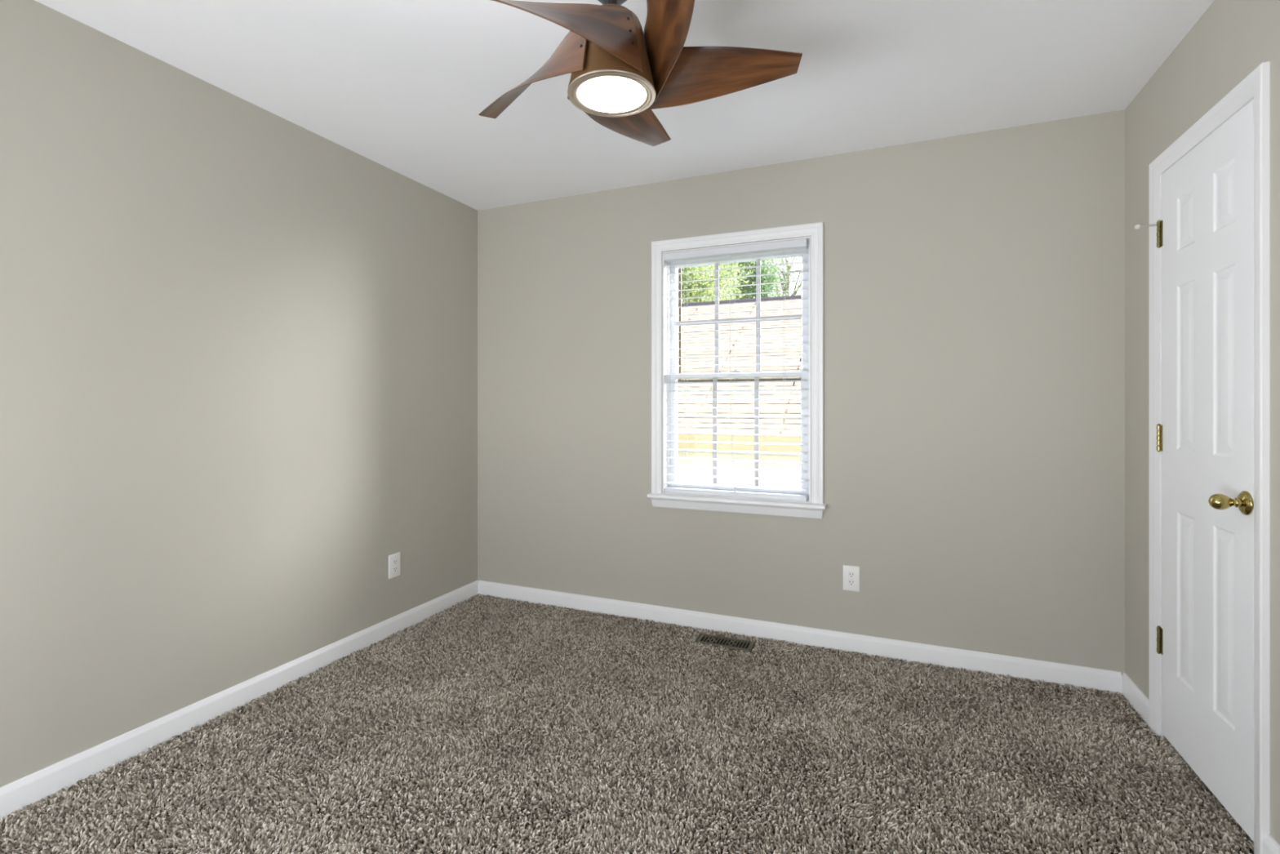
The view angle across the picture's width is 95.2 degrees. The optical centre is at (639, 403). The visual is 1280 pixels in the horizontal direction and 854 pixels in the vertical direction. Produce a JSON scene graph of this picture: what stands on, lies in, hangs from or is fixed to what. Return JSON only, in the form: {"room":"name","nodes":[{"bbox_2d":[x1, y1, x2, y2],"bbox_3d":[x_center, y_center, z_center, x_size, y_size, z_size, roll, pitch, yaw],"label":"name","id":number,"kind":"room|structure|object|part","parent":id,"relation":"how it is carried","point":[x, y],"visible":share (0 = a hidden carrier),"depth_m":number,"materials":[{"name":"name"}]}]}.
{"room":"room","nodes":[
{"label":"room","id":0,"kind":"room"},
{"bbox_2d":[0,0,477,786],"bbox_3d":[-1.859,-0.005,1.969,0.150,2.456,4.200,0,0,23],"label":"wall","id":1,"kind":"structure","parent":0,"point":[238,343],"depth_m":2.22,"materials":[{"name":"beige paint"}]},
{"bbox_2d":[0,579,478,818],"bbox_3d":[-1.784,1.176,1.938,0.014,0.094,3.900,0,0,23],"label":"baseboard","id":2,"kind":"structure","parent":1,"relation":"attached to","point":[35,786],"depth_m":2.20,"materials":[{"name":"white paint"}]},
{"bbox_2d":[388,551,399,578],"bbox_3d":[-1.300,0.860,3.102,0.008,0.123,0.079,0,0,23],"label":"wall outlet","id":3,"kind":"object","parent":1,"relation":"attached to","point":[393,559],"visible":1,"depth_m":3.10,"materials":[{"name":"white plastic"}]},
{"bbox_2d":[392,565,397,572],"bbox_3d":[-1.298,0.879,3.101,0.002,0.028,0.034,0,0,23],"label":"receptacle","id":4,"kind":"object","parent":3,"relation":"attached to","point":[394,567],"depth_m":3.10,"materials":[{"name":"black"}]},
{"bbox_2d":[392,558,397,564],"bbox_3d":[-1.298,0.840,3.101,0.002,0.028,0.034,0,0,23],"label":"receptacle","id":5,"kind":"object","parent":3,"relation":"attached to","point":[394,560],"depth_m":3.10,"materials":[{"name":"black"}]},
{"bbox_2d":[34,0,1214,210],"bbox_3d":[-0.253,-1.293,1.298,3.632,0.120,4.200,0,0,23],"label":"ceiling","id":6,"kind":"structure","parent":0,"point":[402,86],"depth_m":2.18,"materials":[{"name":"white paint"}]},
{"bbox_2d":[478,0,802,146],"bbox_3d":[-0.081,-1.048,1.681,1.028,0.370,1.006,0,0,23],"label":"ceiling fan","id":7,"kind":"object","parent":6,"relation":"hanging from","point":[621,72],"visible":1,"depth_m":1.62,"materials":[{"name":"brown wood"}]},
{"bbox_3d":[-0.336,-0.967,1.750,0.108,0.181,0.562,0,0,-39],"label":"blade","id":8,"kind":"part","parent":7,"relation":"part of","materials":[{"name":"brown wood"}]},
{"bbox_3d":[-0.253,-0.967,1.438,0.562,0.181,0.108,0,0,-21],"label":"blade","id":9,"kind":"part","parent":7,"relation":"part of","materials":[{"name":"brown wood"}]},
{"bbox_3d":[-0.064,-0.967,1.925,0.108,0.181,0.562,0,0,33],"label":"blade","id":10,"kind":"part","parent":7,"relation":"part of","materials":[{"name":"brown wood"}]},
{"bbox_3d":[0.069,-0.967,1.420,0.108,0.181,0.562,0,0,-3],"label":"blade","id":11,"kind":"part","parent":7,"relation":"part of","materials":[{"name":"brown wood"}]},
{"bbox_3d":[0.186,-0.967,1.721,0.562,0.181,0.108,0,0,15],"label":"blade","id":12,"kind":"part","parent":7,"relation":"part of","materials":[{"name":"brown wood"}]},
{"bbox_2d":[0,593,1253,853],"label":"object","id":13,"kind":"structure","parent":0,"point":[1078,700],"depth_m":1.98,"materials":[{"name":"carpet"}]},
{"bbox_2d":[1,600,1253,853],"bbox_3d":[-0.253,1.273,1.298,3.632,0.100,4.200,0,0,23],"label":"floor","id":14,"kind":"structure","parent":0,"point":[1251,851],"depth_m":1.83,"materials":[{"name":"brown carpet"}]},
{"bbox_2d":[694,633,755,652],"bbox_3d":[0.433,1.217,2.976,0.282,0.012,0.123,0,0,23],"label":"floor vent","id":15,"kind":"object","parent":14,"relation":"in","point":[728,642],"visible":0.99,"depth_m":2.97,"materials":[{"name":"brown metal"}]},
{"bbox_2d":[699,635,751,648],"bbox_3d":[0.433,1.214,2.976,0.248,0.004,0.089,0,0,23],"label":"grille","id":16,"kind":"object","parent":15,"relation":"attached to","point":[728,642],"depth_m":2.98,"materials":[{"name":"brown metal"}]},
{"bbox_2d":[477,109,1124,675],"bbox_3d":[0.528,-0.005,3.166,3.332,2.456,0.150,0,0,23],"label":"wall","id":17,"kind":"structure","parent":0,"point":[974,283],"depth_m":2.81,"materials":[{"name":"beige paint"}]},
{"bbox_2d":[647,222,826,518],"bbox_3d":[0.516,-0.164,3.155,0.942,1.477,0.220,0,0,23],"label":"window","id":18,"kind":"structure","parent":17,"relation":"in","point":[814,509],"depth_m":3.13,"materials":[{"name":"white paint"}]},
{"bbox_2d":[663,238,807,501],"bbox_3d":[0.498,-0.169,3.126,0.767,1.328,0.064,0,0,23],"label":"window blind","id":19,"kind":"object","parent":18,"relation":"attached to","point":[797,244],"visible":1,"depth_m":3.11,"materials":[{"name":"white plastic"}]},
{"bbox_3d":[0.490,-0.171,3.101,0.029,1.245,0.002,0,0,23],"label":"pull cord","id":20,"kind":"part","parent":19,"relation":"part of","materials":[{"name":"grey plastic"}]},
{"bbox_3d":[0.499,0.483,3.130,0.763,0.024,0.052,0,0,23],"label":"rail","id":21,"kind":"part","parent":19,"relation":"part of","materials":[{"name":"white plastic"}]},
{"bbox_3d":[0.483,0.512,3.076,0.942,0.019,0.050,0,0,23],"label":"sill","id":22,"kind":"part","parent":18,"relation":"part of","materials":[{"name":"white paint"}]},
{"bbox_3d":[0.539,-0.162,3.248,0.739,1.262,0.010,0,0,23],"label":"storm frame","id":23,"kind":"part","parent":18,"relation":"part of","materials":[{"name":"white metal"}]},
{"bbox_3d":[0.526,0.163,3.178,0.778,0.666,0.030,0,0,23],"label":"sash","id":24,"kind":"part","parent":18,"relation":"part of","materials":[{"name":"white plastic"}]},
{"bbox_3d":[0.539,-0.487,3.208,0.778,0.693,0.030,0,0,23],"label":"sash","id":25,"kind":"part","parent":18,"relation":"part of","materials":[{"name":"white plastic"}]},
{"bbox_2d":[478,580,1121,694],"bbox_3d":[0.496,1.176,3.091,3.303,0.094,0.014,0,0,23],"label":"baseboard","id":26,"kind":"structure","parent":17,"relation":"attached to","point":[1100,679],"depth_m":2.89,"materials":[{"name":"white paint"}]},
{"bbox_2d":[843,564,859,591],"bbox_3d":[1.036,0.859,2.868,0.079,0.123,0.008,0,0,23],"label":"wall outlet","id":27,"kind":"object","parent":17,"relation":"attached to","point":[851,573],"visible":1,"depth_m":2.87,"materials":[{"name":"white plastic"}]},
{"bbox_2d":[847,571,854,577],"bbox_3d":[1.036,0.839,2.866,0.034,0.028,0.002,0,0,23],"label":"receptacle","id":28,"kind":"object","parent":27,"relation":"attached to","point":[850,574],"depth_m":2.87,"materials":[{"name":"white plastic"}]},
{"bbox_2d":[848,579,854,585],"bbox_3d":[1.036,0.878,2.866,0.034,0.028,0.002,0,0,23],"label":"receptacle","id":29,"kind":"object","parent":27,"relation":"attached to","point":[851,582],"depth_m":2.86,"materials":[{"name":"white plastic"}]},
{"bbox_2d":[1124,0,1279,844],"bbox_3d":[1.353,-0.005,0.627,0.150,2.456,4.200,0,0,23],"label":"wall","id":30,"kind":"structure","parent":0,"point":[1232,38],"depth_m":2.06,"materials":[{"name":"beige paint"}]},
{"bbox_2d":[1121,672,1148,726],"bbox_3d":[1.973,1.176,2.324,0.014,0.094,0.290,0,0,23],"label":"baseboard","id":31,"kind":"structure","parent":30,"relation":"attached to","point":[1139,701],"depth_m":2.32,"materials":[{"name":"white paint"}]},
{"bbox_2d":[1133,62,1270,853],"bbox_3d":[1.790,0.164,1.859,0.172,2.118,0.709,0,0,23],"label":"door","id":32,"kind":"structure","parent":30,"relation":"in","point":[1209,225],"depth_m":1.79,"materials":[{"name":"white paint"}]},
{"bbox_3d":[1.801,0.184,1.855,0.035,2.022,0.574,0,0,23],"label":"panel","id":33,"kind":"part","parent":32,"relation":"part of","materials":[{"name":"white paint"}]},
{"bbox_2d":[1262,834,1279,853],"bbox_3d":[1.085,1.176,0.197,0.014,0.094,2.900,0,0,23],"label":"baseboard","id":34,"kind":"structure","parent":30,"relation":"attached to","point":[1270,846],"depth_m":1.51,"materials":[{"name":"white paint"}]},
{"label":"outside","id":35,"kind":"structure","parent":0,"visible":0},
{"bbox_3d":[9.302,1.832,22.259,60.000,0.050,41.750,0,0,23],"label":"lawn","id":36,"kind":"structure","parent":35,"visible":0},
{"bbox_2d":[678,262,754,303],"bbox_3d":[1.774,-2.833,21.186,4.416,9.309,4.551,0,0,-31],"label":"tree","id":37,"kind":"object","parent":36,"relation":"on","point":[696,276],"visible":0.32,"depth_m":20.50,"materials":[{"name":"green plant"}]},
{"bbox_2d":[677,294,801,488],"bbox_3d":[3.167,-0.268,12.766,18.040,4.150,10.000,0,0,23],"label":"retaining wall","id":38,"kind":"structure","parent":36,"relation":"on","point":[797,331],"depth_m":9.21,"materials":[{"name":"beige"}]},
{"bbox_2d":[706,259,795,300],"bbox_3d":[4.311,-3.403,24.909,3.846,10.434,3.774,0,0,-19],"label":"tree","id":39,"kind":"object","parent":36,"relation":"on","point":[767,278],"visible":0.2,"depth_m":24.23,"materials":[{"name":"green plant"}]},
{"bbox_2d":[750,257,801,297],"bbox_3d":[7.293,-4.079,28.777,6.105,11.816,5.500,0,0,3],"label":"tree","id":40,"kind":"object","parent":36,"relation":"on","point":[788,267],"visible":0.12,"depth_m":28.23,"materials":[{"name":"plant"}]}
]}

